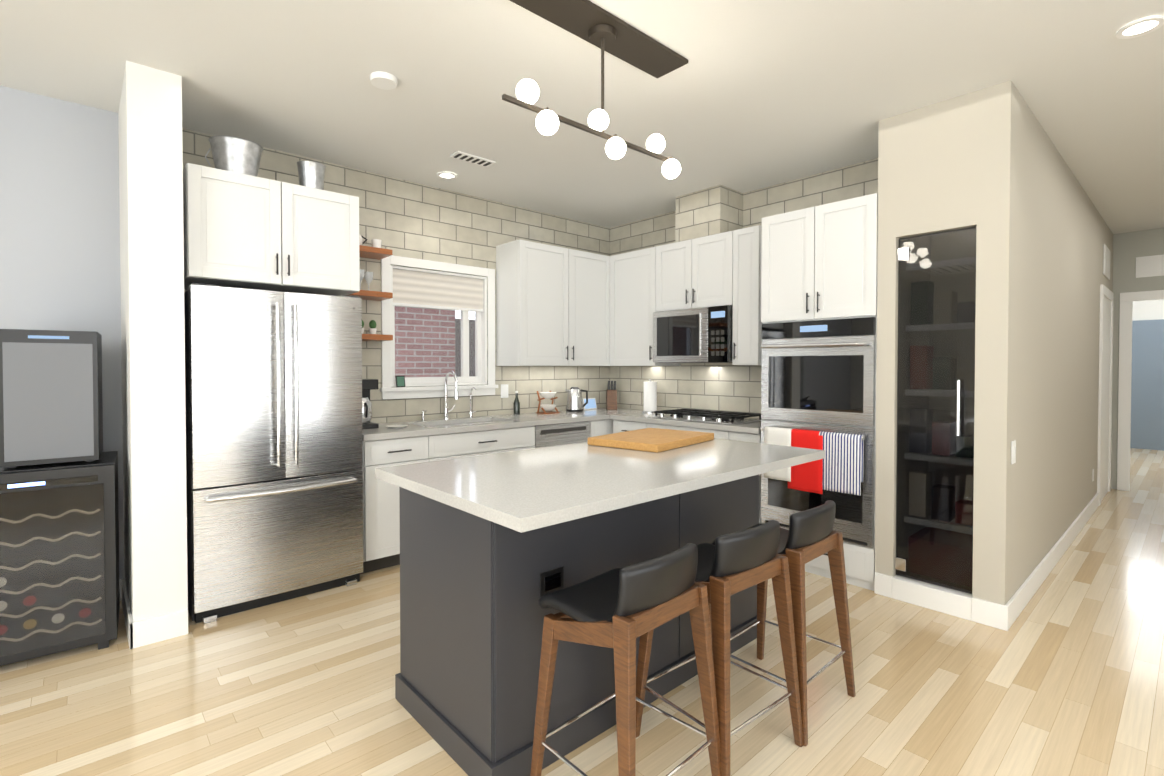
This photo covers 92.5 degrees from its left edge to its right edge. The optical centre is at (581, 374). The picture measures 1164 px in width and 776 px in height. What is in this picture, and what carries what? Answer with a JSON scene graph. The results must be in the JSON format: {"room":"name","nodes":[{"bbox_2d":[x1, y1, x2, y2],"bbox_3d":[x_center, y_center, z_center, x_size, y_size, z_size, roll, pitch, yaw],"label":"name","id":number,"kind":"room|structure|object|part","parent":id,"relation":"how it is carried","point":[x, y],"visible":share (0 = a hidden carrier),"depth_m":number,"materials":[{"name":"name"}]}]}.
{"room":"kitchen","nodes":[
{"label":"kitchen","id":0,"kind":"room"},
{"bbox_2d":[0,448,1163,775],"bbox_3d":[2.943,1.318,4.130,16.200,0.060,6.450,-1,1,-42],"label":"floor","id":1,"kind":"structure","parent":0,"point":[1062,674],"depth_m":2.30,"materials":[{"name":"brown wood"}]},
{"bbox_2d":[0,451,119,665],"bbox_3d":[-2.633,0.868,2.687,0.600,0.884,0.538,-1,1,-39],"label":"wine cooler","id":2,"kind":"object","parent":1,"relation":"on","point":[59,559],"visible":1,"depth_m":2.55,"materials":[{"name":"black"}]},
{"bbox_2d":[0,329,102,467],"bbox_3d":[-2.608,0.106,2.756,0.340,0.635,0.403,-1,1,-38],"label":"mini fridge","id":3,"kind":"object","parent":2,"relation":"on","point":[51,407],"visible":1,"depth_m":2.60,"materials":[{"name":"black metal"}]},
{"bbox_2d":[184,283,362,623],"bbox_3d":[-1.878,0.407,3.383,0.875,1.785,0.728,-1,1,-42],"label":"fridge","id":4,"kind":"object","parent":1,"relation":"on","point":[274,453],"visible":1,"depth_m":3.11,"materials":[{"name":"grey metal"}]},
{"bbox_2d":[360,408,642,573],"bbox_3d":[-0.539,0.819,4.689,2.813,0.920,0.644,-1,1,-42],"label":"base cabinet","id":5,"kind":"object","parent":1,"relation":"on","point":[412,442],"depth_m":3.82,"materials":[{"name":"white wood"}]},
{"bbox_2d":[362,379,378,428],"bbox_3d":[-1.558,0.201,3.911,0.180,0.340,0.266,-1,1,-42],"label":"coffee maker","id":6,"kind":"object","parent":5,"relation":"on","point":[368,385],"visible":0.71,"depth_m":3.86,"materials":[{"name":"black"}]},
{"bbox_2d":[386,425,407,427],"bbox_3d":[-1.305,0.363,3.930,0.150,0.014,0.150,-1,1,-42],"label":"soap dish","id":7,"kind":"object","parent":5,"relation":"on","point":[396,426],"visible":1,"depth_m":3.88,"materials":[{"name":"white ceramic"}]},
{"bbox_2d":[421,410,425,420],"bbox_3d":[-1.243,0.318,4.384,0.025,0.089,0.064,-1,1,-42],"label":"soap dispenser pump","id":8,"kind":"object","parent":5,"relation":"on","point":[423,417],"visible":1,"depth_m":4.39,"materials":[{"name":"silver metal"}]},
{"bbox_2d":[443,371,458,419],"bbox_3d":[-1.030,0.164,4.490,0.117,0.394,0.217,-1,1,-42],"label":"faucet","id":9,"kind":"object","parent":5,"relation":"on","point":[446,411],"visible":1,"depth_m":4.51,"materials":[{"name":"silver metal"}]},
{"bbox_2d":[469,387,476,417],"bbox_3d":[-0.897,0.230,4.669,0.065,0.257,0.103,-1,1,-42],"label":"tap","id":10,"kind":"object","parent":5,"relation":"on","point":[470,412],"visible":1,"depth_m":4.68,"materials":[{"name":"silver metal"}]},
{"bbox_2d":[513,391,519,414],"bbox_3d":[-0.584,0.248,4.981,0.060,0.210,0.060,-1,1,-42],"label":"dish soap bottle","id":11,"kind":"object","parent":5,"relation":"on","point":[516,406],"visible":1,"depth_m":4.96,"materials":[{"name":"black"}]},
{"bbox_2d":[536,391,559,413],"bbox_3d":[-0.314,0.249,5.130,0.170,0.203,0.162,-1,1,-42],"label":"stand","id":12,"kind":"object","parent":5,"relation":"on","point":[548,408],"visible":1,"depth_m":5.09,"materials":[{"name":"white ceramic"}]},
{"bbox_2d":[565,387,587,411],"bbox_3d":[-0.058,0.232,5.334,0.235,0.232,0.164,-1,1,-42],"label":"kettle","id":13,"kind":"object","parent":5,"relation":"on","point":[574,401],"visible":1,"depth_m":5.26,"materials":[{"name":"silver metal"}]},
{"bbox_2d":[582,398,596,409],"bbox_3d":[0.076,0.290,5.564,0.170,0.114,0.041,-1,1,-42],"label":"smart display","id":14,"kind":"object","parent":5,"relation":"on","point":[591,405],"visible":0.85,"depth_m":5.56,"materials":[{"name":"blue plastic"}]},
{"bbox_2d":[606,381,616,409],"bbox_3d":[0.298,0.201,5.610,0.100,0.285,0.179,0,1,-2],"label":"knife block","id":15,"kind":"object","parent":5,"relation":"on","point":[611,398],"visible":1,"depth_m":5.55,"materials":[{"name":"brown wood"}]},
{"bbox_2d":[535,421,589,447],"bbox_3d":[-0.328,0.838,4.856,0.594,0.876,0.624,-1,1,-42],"label":"dishwasher","id":16,"kind":"object","parent":1,"relation":"on","point":[560,434],"visible":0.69,"depth_m":4.63,"materials":[{"name":"silver metal"}]},
{"bbox_2d":[395,474,758,775],"bbox_3d":[0.076,0.869,2.531,1.606,0.890,0.716,-1,1,-42],"label":"kitchen island","id":17,"kind":"object","parent":1,"relation":"on","point":[495,548],"depth_m":1.97,"materials":[{"name":"grey wood"}]},
{"bbox_2d":[375,438,824,533],"bbox_3d":[0.183,0.403,2.559,1.876,0.040,1.030,-1,1,-42],"label":"island countertop","id":18,"kind":"structure","parent":17,"relation":"on","point":[521,491],"depth_m":2.16,"materials":[{"name":"white stone"}]},
{"bbox_2d":[588,428,713,452],"bbox_3d":[0.393,0.354,3.090,0.440,0.040,0.620,1,1,39],"label":"cutting board","id":19,"kind":"object","parent":18,"relation":"on","point":[656,440],"visible":1,"depth_m":2.95,"materials":[{"name":"brown wood"}]},
{"bbox_2d":[530,543,720,775],"bbox_3d":[0.139,0.919,1.730,0.456,0.814,0.446,-1,1,-42],"label":"stool","id":20,"kind":"object","parent":1,"relation":"on","point":[619,611],"visible":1,"depth_m":1.65,"materials":[{"name":"brown wood"}]},
{"bbox_3d":[0.123,0.627,1.733,0.374,0.238,0.422,-1,1,-42],"label":"seat","id":21,"kind":"part","parent":20,"relation":"part of","materials":[{"name":"black leather"}]},
{"bbox_2d":[610,409,761,522],"bbox_3d":[0.969,0.793,4.635,0.644,0.973,1.471,-1,1,-42],"label":"base cabinet","id":22,"kind":"object","parent":1,"relation":"on","point":[747,432],"depth_m":4.39,"materials":[{"name":"white wood"}]},
{"bbox_2d":[642,379,656,412],"bbox_3d":[0.640,0.194,5.235,0.150,0.310,0.150,-1,1,-42],"label":"paper towel roll","id":23,"kind":"object","parent":22,"relation":"on","point":[650,396],"visible":0.94,"depth_m":5.18,"materials":[{"name":"white paper"}]},
{"bbox_3d":[1.012,0.334,4.562,0.500,0.052,0.800,-1,1,-42],"label":"gas cooktop","id":24,"kind":"part","parent":22,"relation":"part of","materials":[{"name":"silver metal"}]},
{"bbox_2d":[636,520,803,775],"bbox_3d":[0.482,0.915,2.006,0.449,0.812,0.428,-1,1,-39],"label":"stool","id":25,"kind":"object","parent":1,"relation":"on","point":[729,565],"visible":0.69,"depth_m":1.87,"materials":[{"name":"brown wood"}]},
{"bbox_3d":[0.473,0.623,2.016,0.380,0.238,0.425,-1,1,-42],"label":"seat","id":26,"kind":"part","parent":25,"relation":"part of","materials":[{"name":"black leather"}]},
{"bbox_2d":[712,500,855,745],"bbox_3d":[0.815,0.911,2.285,0.452,0.814,0.438,-1,1,-42],"label":"stool","id":27,"kind":"object","parent":1,"relation":"on","point":[811,534],"visible":0.69,"depth_m":2.14,"materials":[{"name":"brown wood"}]},
{"bbox_3d":[0.801,0.618,2.287,0.368,0.238,0.419,-1,1,-42],"label":"seat","id":28,"kind":"part","parent":27,"relation":"part of","materials":[{"name":"black leather"}]},
{"bbox_2d":[760,193,877,590],"bbox_3d":[1.691,0.104,3.771,0.711,2.380,0.756,-1,1,-42],"label":"tall cabinet","id":29,"kind":"object","parent":1,"relation":"on","point":[819,319],"visible":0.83,"depth_m":3.52,"materials":[{"name":"white wood"}]},
{"bbox_2d":[0,60,1163,621],"bbox_3d":[2.937,-0.110,4.001,16.350,2.800,6.600,-1,1,-42],"label":"wall","id":30,"kind":"structure","parent":0,"point":[90,218],"depth_m":3.15,"materials":[{"name":"grey paint"}]},
{"bbox_2d":[119,579,138,648],"bbox_3d":[-2.396,1.245,2.931,0.019,0.125,0.726,-1,1,-42],"label":"baseboard","id":31,"kind":"structure","parent":30,"relation":"attached to","point":[132,628],"depth_m":2.76,"materials":[{"name":"white wood"}]},
{"bbox_2d":[183,163,359,295],"bbox_3d":[-1.918,-0.816,3.408,0.885,0.590,0.664,-1,1,-42],"label":"upper cabinet","id":32,"kind":"object","parent":30,"relation":"attached to","point":[240,230],"visible":1,"depth_m":3.15,"materials":[{"name":"white wood"}]},
{"bbox_2d":[205,135,262,176],"bbox_3d":[-1.980,-1.210,3.176,0.288,0.205,0.268,-1,1,-42],"label":"bucket","id":33,"kind":"object","parent":32,"relation":"on","point":[236,154],"visible":0.83,"depth_m":3.09,"materials":[{"name":"silver metal"}]},
{"bbox_2d":[297,161,325,189],"bbox_3d":[-1.675,-1.205,3.450,0.164,0.185,0.164,-1,1,-42],"label":"bucket","id":34,"kind":"object","parent":32,"relation":"on","point":[311,174],"visible":0.77,"depth_m":3.39,"materials":[{"name":"silver metal"}]},
{"bbox_2d":[346,233,392,340],"bbox_3d":[-1.583,-0.649,3.999,0.360,0.798,0.238,-1,1,-42],"label":"wood shelf","id":35,"kind":"object","parent":30,"relation":"attached to","point":[376,251],"visible":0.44,"depth_m":3.99,"materials":[{"name":"brown wood"}]},
{"bbox_2d":[380,255,497,399],"bbox_3d":[-1.169,-0.369,4.582,1.040,1.100,0.155,-1,1,-42],"label":"window","id":36,"kind":"structure","parent":30,"relation":"in","point":[387,390],"depth_m":4.60,"materials":[{"name":"white wood"}]},
{"bbox_2d":[395,376,404,386],"bbox_3d":[-1.403,0.051,4.303,0.070,0.090,0.024,-1,1,-42],"label":"card","id":37,"kind":"object","parent":36,"relation":"on","point":[400,381],"visible":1,"depth_m":4.30,"materials":[{"name":"green"}]},
{"bbox_2d":[393,269,482,311],"bbox_3d":[-1.172,-0.684,4.581,0.814,0.280,0.035,-1,1,-42],"label":"window shade","id":38,"kind":"object","parent":36,"relation":"attached to","point":[424,290],"visible":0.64,"depth_m":4.55,"materials":[{"name":"white fabric"}]},
{"bbox_2d":[501,384,507,397],"bbox_3d":[-0.689,0.144,4.970,0.080,0.120,0.010,-1,1,-42],"label":"outlet","id":39,"kind":"object","parent":30,"relation":"attached to","point":[504,390],"depth_m":4.96,"materials":[{"name":"white plastic"}]},
{"bbox_2d":[496,240,609,365],"bbox_3d":[-0.104,-0.612,5.233,1.408,1.055,0.384,-1,1,-42],"label":"upper cabinet","id":40,"kind":"object","parent":30,"relation":"attached to","point":[552,305],"visible":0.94,"depth_m":4.89,"materials":[{"name":"white wood"}]},
{"bbox_2d":[610,225,762,365],"bbox_3d":[0.906,-0.607,4.876,0.384,1.055,1.606,-1,1,-42],"label":"upper cabinet","id":41,"kind":"object","parent":30,"relation":"attached to","point":[721,269],"visible":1,"depth_m":4.67,"materials":[{"name":"white wood"}]},
{"bbox_2d":[653,305,732,362],"bbox_3d":[1.004,-0.325,4.720,0.452,0.444,0.760,-1,1,-42],"label":"microwave","id":42,"kind":"object","parent":41,"relation":"attached to","point":[700,335],"visible":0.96,"depth_m":4.56,"materials":[{"name":"silver metal"}]},
{"bbox_2d":[874,572,994,627],"bbox_3d":[1.951,1.243,3.099,0.019,0.125,0.607,-1,1,-42],"label":"baseboard","id":43,"kind":"structure","parent":30,"relation":"attached to","point":[973,609],"depth_m":3.08,"materials":[{"name":"white wood"}]},
{"bbox_2d":[895,227,975,593],"bbox_3d":[1.958,0.193,3.105,0.076,1.966,0.383,-1,1,-42],"label":"door glass","id":44,"kind":"object","parent":30,"relation":"attached to","point":[935,395],"visible":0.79,"depth_m":3.11,"materials":[{"name":"black glass"}]},
{"bbox_2d":[1011,440,1015,463],"bbox_3d":[2.274,0.407,2.931,0.080,0.120,0.011,-1,1,-42],"label":"light switch","id":45,"kind":"object","parent":30,"relation":"attached to","point":[1013,452],"depth_m":2.92,"materials":[{"name":"white plastic"}]},
{"bbox_2d":[995,284,1113,630],"bbox_3d":[3.943,0.213,4.439,4.796,2.140,0.042,-1,1,-42],"label":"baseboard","id":46,"kind":"structure","parent":30,"relation":"attached to","point":[1005,615],"depth_m":5.38,"materials":[{"name":"white wood"}]},
{"bbox_2d":[1103,244,1110,279],"bbox_3d":[5.351,-1.147,5.675,0.500,0.300,0.014,-1,1,-42],"label":"air vent","id":47,"kind":"object","parent":30,"relation":"in","point":[1106,263],"visible":1,"depth_m":5.61,"materials":[{"name":"white metal"}]},
{"bbox_2d":[1117,290,1163,490],"bbox_3d":[6.236,0.188,5.670,0.020,2.150,1.120,-1,1,-42],"label":"door frame","id":48,"kind":"structure","parent":30,"relation":"attached to","point":[1126,299],"depth_m":6.04,"materials":[{"name":"white wood"}]},
{"bbox_2d":[1130,319,1163,450],"bbox_3d":[9.083,0.157,9.202,0.058,2.100,1.100,-1,1,-42],"label":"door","id":49,"kind":"structure","parent":30,"relation":"in","point":[1147,403],"depth_m":9.04,"materials":[{"name":"blue"}]},
{"bbox_2d":[1136,254,1163,277],"bbox_3d":[6.116,-1.149,5.784,0.014,0.220,0.520,-1,1,-42],"label":"air vent","id":50,"kind":"object","parent":30,"relation":"in","point":[1149,266],"visible":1,"depth_m":5.89,"materials":[{"name":"white metal"}]},
{"bbox_2d":[0,0,1163,233],"bbox_3d":[2.943,-1.542,4.084,16.200,0.060,6.450,-1,1,-42],"label":"ceiling","id":51,"kind":"structure","parent":0,"point":[754,94],"depth_m":2.82,"materials":[{"name":"white paint"}]},
{"bbox_2d":[370,71,397,89],"bbox_3d":[-0.995,-1.475,2.794,0.132,0.028,0.132,-1,1,-42],"label":"smoke detector","id":52,"kind":"object","parent":51,"relation":"attached to","point":[384,80],"visible":1,"depth_m":2.77,"materials":[{"name":"white plastic"}]},
{"bbox_2d":[437,172,456,179],"bbox_3d":[-1.019,-1.506,4.211,0.148,0.008,0.148,0,1,21],"label":"recessed light","id":53,"kind":"object","parent":51,"relation":"in","point":[446,175],"depth_m":4.21,"materials":[{"name":"white"}]},
{"bbox_2d":[450,151,495,166],"bbox_3d":[-0.757,-1.499,3.875,0.300,0.014,0.110,-1,1,-42],"label":"ceiling vent","id":54,"kind":"object","parent":51,"relation":"in","point":[467,157],"visible":0.98,"depth_m":3.86,"materials":[{"name":"white metal"}]},
{"bbox_2d":[502,0,687,178],"bbox_3d":[0.085,-1.206,2.384,1.010,0.553,0.190,-1,1,-42],"label":"pendant light","id":55,"kind":"object","parent":51,"relation":"hanging from","point":[603,30],"visible":0.98,"depth_m":2.36,"materials":[{"name":"brown metal"}]},
{"bbox_2d":[1116,16,1163,38],"bbox_3d":[2.375,-1.476,2.369,0.148,0.008,0.148,0,1,-15],"label":"recessed light","id":56,"kind":"object","parent":51,"relation":"in","point":[1140,26],"depth_m":2.36,"materials":[{"name":"white plastic"}]},
{"label":"outside","id":57,"kind":"structure","parent":0,"visible":0},
{"bbox_2d":[395,306,454,377],"bbox_3d":[-3.002,-1.234,5.499,3.850,7.000,0.100,-1,1,-42],"label":"brick wall","id":58,"kind":"structure","parent":57,"point":[428,370],"depth_m":6.49,"materials":[{"name":"red brick"}]},
{"bbox_2d":[455,310,474,319],"bbox_3d":[-1.496,-4.065,10.544,6.100,7.500,0.050,-1,1,-42],"label":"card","id":59,"kind":"object","parent":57,"point":[471,316],"depth_m":9.95,"materials":[{"name":"white paper"}]},
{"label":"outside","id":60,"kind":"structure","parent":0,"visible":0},
{"bbox_2d":[455,318,474,376],"bbox_3d":[-0.683,0.717,8.560,3.650,3.000,0.100,-1,1,-42],"label":"building","id":61,"kind":"structure","parent":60,"point":[472,355],"depth_m":7.69,"materials":[{"name":"grey"}]}
]}

